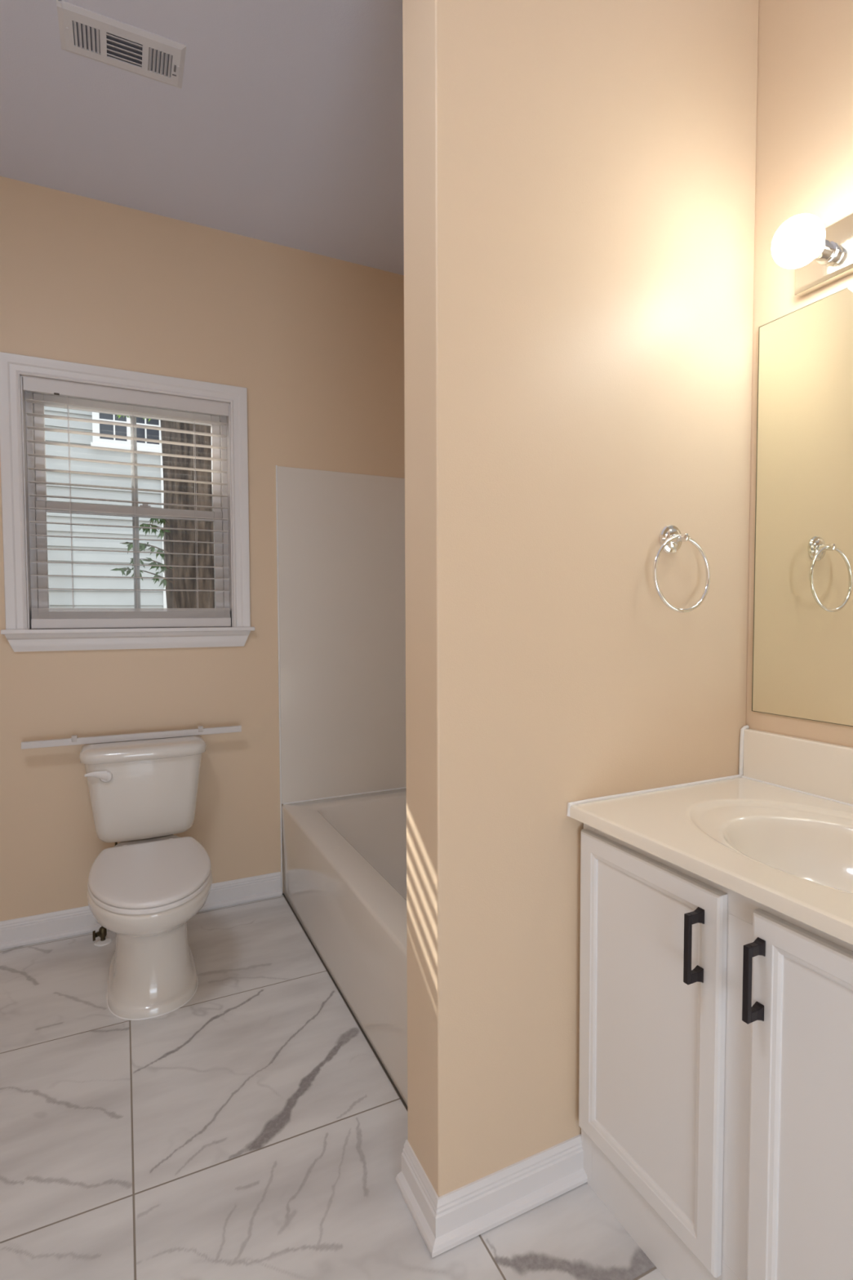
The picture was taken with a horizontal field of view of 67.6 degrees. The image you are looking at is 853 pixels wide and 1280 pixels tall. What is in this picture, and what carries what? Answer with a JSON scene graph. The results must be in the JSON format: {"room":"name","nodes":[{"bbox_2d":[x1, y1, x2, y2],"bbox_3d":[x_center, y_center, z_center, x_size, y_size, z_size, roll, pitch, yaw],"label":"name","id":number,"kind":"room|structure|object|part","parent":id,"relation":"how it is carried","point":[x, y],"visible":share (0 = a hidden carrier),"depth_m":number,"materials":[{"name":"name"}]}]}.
{"room":"bathroom","nodes":[
{"label":"bathroom","id":0,"kind":"room"},
{"bbox_2d":[0,0,404,275],"bbox_3d":[-0.037,-1.628,0.670,2.380,0.100,4.358,-1,3,-26],"label":"ceiling","id":1,"kind":"structure","parent":0,"point":[284,126],"depth_m":1.99,"materials":[{"name":"white paint"}]},
{"bbox_2d":[56,0,186,88],"bbox_3d":[-0.827,-1.614,1.739,0.308,0.012,0.157,-1,3,-26],"label":"ceiling vent","id":2,"kind":"object","parent":1,"relation":"in","point":[85,33],"visible":1,"depth_m":1.73,"materials":[{"name":"white metal"}]},
{"bbox_3d":[-0.714,-1.613,1.805,0.011,0.004,0.038,-1,3,-26],"label":"damper lever","id":3,"kind":"part","parent":2,"relation":"part of","materials":[{"name":"grey metal"}]},
{"bbox_2d":[0,176,404,921],"bbox_3d":[-0.947,-0.273,2.640,2.380,2.768,0.120,-1,3,-26],"label":"wall","id":4,"kind":"structure","parent":0,"point":[315,342],"depth_m":2.55,"materials":[{"name":"beige paint"}]},
{"bbox_2d":[0,351,254,652],"bbox_3d":[-1.151,-0.500,2.511,0.890,1.066,0.160,-1,3,-26],"label":"window","id":5,"kind":"structure","parent":4,"relation":"in","point":[19,603],"depth_m":2.44,"materials":[{"name":"white paint"}]},
{"bbox_2d":[22,376,231,628],"bbox_3d":[-1.145,-0.505,2.497,0.717,0.912,0.061,-1,3,-26],"label":"window blind","id":6,"kind":"object","parent":5,"relation":"attached to","point":[116,620],"visible":1,"depth_m":2.46,"materials":[{"name":"white plastic"}]},
{"bbox_3d":[-1.145,-0.068,2.518,0.711,0.037,0.053,-1,3,-26],"label":"rail","id":7,"kind":"part","parent":6,"relation":"part of","materials":[{"name":"white plastic"}]},
{"bbox_3d":[-1.180,-0.717,2.559,0.675,0.441,0.024,-1,3,-26],"label":"sash","id":8,"kind":"part","parent":5,"relation":"part of","materials":[{"name":"white plastic"}]},
{"bbox_3d":[-1.137,-0.039,2.504,0.890,0.016,0.102,-1,3,-26],"label":"sill","id":9,"kind":"part","parent":5,"relation":"part of","materials":[{"name":"white paint"}]},
{"bbox_3d":[-1.168,-0.301,2.553,0.675,0.462,0.024,-1,3,-26],"label":"sash","id":10,"kind":"part","parent":5,"relation":"part of","materials":[{"name":"white plastic"}]},
{"bbox_2d":[21,725,241,749],"bbox_3d":[-1.107,0.365,2.446,0.766,0.034,0.024,-1,3,-25],"label":"trim strip","id":11,"kind":"object","parent":4,"relation":"attached to","point":[73,740],"visible":1,"depth_m":2.42,"materials":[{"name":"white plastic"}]},
{"bbox_2d":[0,871,282,950],"bbox_3d":[-0.375,1.148,0.609,1.401,0.097,4.138,-1,3,-26],"label":"baseboard","id":12,"kind":"structure","parent":4,"relation":"attached to","point":[34,929],"depth_m":2.43,"materials":[{"name":"white paint"}]},
{"bbox_2d":[275,465,406,892],"bbox_3d":[-0.287,0.174,2.900,0.770,1.848,0.013,-1,3,-26],"label":"tub surround","id":13,"kind":"object","parent":4,"relation":"attached to","point":[340,536],"visible":0.77,"depth_m":2.84,"materials":[{"name":"beige plastic"}]},
{"bbox_3d":[-0.633,0.182,2.736,0.005,1.848,0.009,-1,3,-26],"label":"edge trim","id":14,"kind":"part","parent":13,"relation":"part of","materials":[{"name":"white plastic"}]},
{"bbox_2d":[0,894,666,1279],"bbox_3d":[-0.028,1.238,0.791,2.380,0.100,4.358,-1,3,-26],"label":"floor","id":15,"kind":"structure","parent":0,"point":[251,1128],"depth_m":1.49,"materials":[{"name":"tile"}]},
{"bbox_2d":[92,842,117,946],"bbox_3d":[-1.206,0.928,2.385,0.060,0.392,0.113,0,2,-3],"label":"shutoff valve","id":16,"kind":"object","parent":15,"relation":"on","point":[102,932],"visible":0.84,"depth_m":2.36,"materials":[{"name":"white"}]},
{"bbox_3d":[-1.223,1.088,2.341,0.008,0.038,0.012,-1,3,-26],"label":"valve handle","id":17,"kind":"part","parent":16,"relation":"part of","materials":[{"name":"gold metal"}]},
{"bbox_2d":[79,734,212,1020],"bbox_3d":[-0.929,0.765,2.139,0.430,0.738,0.834,-1,3,-26],"label":"toilet","id":18,"kind":"object","parent":15,"relation":"on","point":[144,889],"visible":1,"depth_m":2.03,"materials":[{"name":"white ceramic"}]},
{"bbox_3d":[-1.153,0.482,2.240,0.087,0.044,0.025,-1,3,-26],"label":"flush lever","id":19,"kind":"part","parent":18,"relation":"part of","materials":[{"name":"white plastic"}]},
{"bbox_3d":[-1.060,0.407,2.394,0.430,0.044,0.236,-1,3,-26],"label":"tank lid","id":20,"kind":"part","parent":18,"relation":"part of","materials":[{"name":"white ceramic"}]},
{"bbox_3d":[-1.061,0.580,2.405,0.398,0.300,0.215,-1,3,-26],"label":"tank","id":21,"kind":"part","parent":18,"relation":"part of","materials":[{"name":"white ceramic"}]},
{"bbox_3d":[-0.862,0.740,1.997,0.356,0.014,0.521,-1,3,-26],"label":"seat","id":22,"kind":"part","parent":18,"relation":"part of","materials":[{"name":"white plastic"}]},
{"bbox_3d":[-0.862,0.721,1.996,0.353,0.018,0.518,-1,3,-26],"label":"lid","id":23,"kind":"part","parent":18,"relation":"part of","materials":[{"name":"white plastic"}]},
{"bbox_3d":[-0.907,0.940,2.100,0.360,0.391,0.721,-1,3,-26],"label":"bowl","id":24,"kind":"part","parent":18,"relation":"part of","materials":[{"name":"white ceramic"}]},
{"bbox_2d":[281,788,407,1110],"bbox_3d":[0.044,0.929,2.250,0.767,0.394,1.514,-1,3,-26],"label":"bathtub","id":25,"kind":"object","parent":15,"relation":"on","point":[344,858],"visible":0.16,"depth_m":2.10,"materials":[{"name":"beige"}]},
{"bbox_2d":[578,823,852,1279],"bbox_3d":[0.705,0.777,1.113,0.558,0.789,0.775,-1,3,-26],"label":"vanity cabinet","id":26,"kind":"object","parent":15,"relation":"on","point":[716,1068],"visible":0.93,"depth_m":1.04,"materials":[{"name":"white paint"}]},
{"bbox_3d":[0.404,0.724,1.193,0.018,0.642,0.348,-1,3,-26],"label":"door","id":27,"kind":"part","parent":26,"relation":"part of","materials":[{"name":"white paint"}]},
{"bbox_3d":[0.440,0.505,1.048,0.034,0.123,0.014,-1,3,-26],"label":"handle","id":28,"kind":"part","parent":26,"relation":"part of","materials":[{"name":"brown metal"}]},
{"bbox_2d":[566,724,852,945],"bbox_3d":[0.710,0.358,1.096,0.548,0.259,0.792,-1,3,-26],"label":"countertop","id":29,"kind":"structure","parent":26,"relation":"on","point":[777,833],"depth_m":1.25,"materials":[{"name":"white stone"}]},
{"bbox_3d":[0.487,0.509,0.949,0.034,0.123,0.014,-1,3,-26],"label":"handle","id":30,"kind":"part","parent":26,"relation":"part of","materials":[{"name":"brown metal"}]},
{"bbox_3d":[0.578,0.739,0.831,0.018,0.642,0.345,-1,3,-26],"label":"door","id":31,"kind":"part","parent":26,"relation":"part of","materials":[{"name":"white paint"}]},
{"bbox_2d":[402,0,759,1197],"bbox_3d":[0.370,-0.226,1.431,0.849,2.768,0.151,-1,3,-26],"label":"wall partition","id":32,"kind":"structure","parent":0,"point":[580,175],"depth_m":1.30,"materials":[{"name":"beige paint"}]},
{"bbox_2d":[395,1133,587,1257],"bbox_3d":[0.140,1.119,1.361,0.372,0.088,0.178,-1,3,-26],"label":"baseboard","id":33,"kind":"structure","parent":32,"relation":"attached to","point":[445,1222],"depth_m":1.29,"materials":[{"name":"white paint"}]},
{"bbox_2d":[652,524,710,613],"bbox_3d":[0.555,-0.159,1.411,0.170,0.197,0.051,-1,3,-26],"label":"towel ring","id":34,"kind":"object","parent":32,"relation":"attached to","point":[670,538],"visible":1,"depth_m":1.41,"materials":[{"name":"silver metal"}]},
{"bbox_3d":[0.562,-0.225,1.403,0.020,0.020,0.036,-1,3,-26],"label":"post","id":35,"kind":"part","parent":34,"relation":"part of","materials":[{"name":"silver metal"}]},
{"bbox_2d":[746,0,852,747],"bbox_3d":[1.000,-0.219,1.213,0.100,2.768,4.138,-1,3,-26],"label":"wall","id":36,"kind":"structure","parent":0,"point":[804,144],"depth_m":1.42,"materials":[{"name":"beige paint"}]},
{"bbox_2d":[742,728,852,804],"bbox_3d":[0.949,0.289,1.203,0.021,0.118,0.783,-1,3,-26],"label":"backsplash","id":37,"kind":"structure","parent":36,"relation":"attached to","point":[823,769],"depth_m":1.42,"materials":[{"name":"white stone"}]},
{"bbox_2d":[751,284,852,726],"bbox_3d":[0.951,-0.270,1.190,0.006,0.913,0.746,-1,3,-26],"label":"wall mirror","id":38,"kind":"object","parent":36,"relation":"attached to","point":[802,639],"visible":1,"depth_m":1.41,"materials":[{"name":"silver mirror"}]},
{"bbox_2d":[771,212,852,297],"bbox_3d":[0.868,-0.806,1.142,0.174,0.111,0.522,-1,3,-26],"label":"vanity light","id":39,"kind":"object","parent":36,"relation":"attached to","point":[820,256],"visible":1,"depth_m":1.30,"materials":[{"name":"white glass"}]},
{"bbox_3d":[0.756,-0.808,1.292,0.100,0.095,0.095,-1,3,-26],"label":"bulb","id":40,"kind":"part","parent":39,"relation":"part of","materials":[{"name":"white glass"}]},
{"bbox_2d":[813,239,837,264],"bbox_3d":[0.821,-0.809,1.323,0.042,0.042,0.042,-1,3,-26],"label":"socket","id":41,"kind":"object","parent":39,"relation":"attached to","point":[828,255],"depth_m":1.32,"materials":[{"name":"silver metal"}]},
{"label":"outside","id":42,"kind":"structure","parent":0,"visible":0},
{"bbox_3d":[-5.362,1.512,11.289,28.000,0.300,19.132,-1,3,-26],"label":"ground","id":43,"kind":"structure","parent":42,"visible":0},
{"bbox_2d":[44,405,167,609],"bbox_3d":[-7.676,-2.414,8.458,8.150,7.800,6.750,-1,3,-26],"label":"neighbouring house","id":44,"kind":"structure","parent":43,"relation":"on","point":[58,598],"depth_m":7.05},
{"bbox_3d":[-3.329,-2.822,7.120,0.605,1.200,0.004,-1,3,-26],"label":"pane","id":45,"kind":"part","parent":44,"relation":"part of","materials":[{"name":"clear glass"}]},
{"bbox_2d":[110,518,177,609],"bbox_3d":[-1.740,0.416,4.091,0.492,2.475,0.164,-1,3,-26],"label":"sapling","id":46,"kind":"object","parent":43,"relation":"on","point":[142,546],"visible":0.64,"depth_m":4.07,"materials":[{"name":"green plant"}]},
{"bbox_2d":[116,414,214,609],"bbox_3d":[-1.716,-2.257,4.396,0.756,7.830,1.397,1,3,23],"label":"tree","id":47,"kind":"object","parent":43,"relation":"on","point":[184,599],"visible":0.03,"depth_m":4.45,"materials":[{"name":"brown plant"}]}
]}

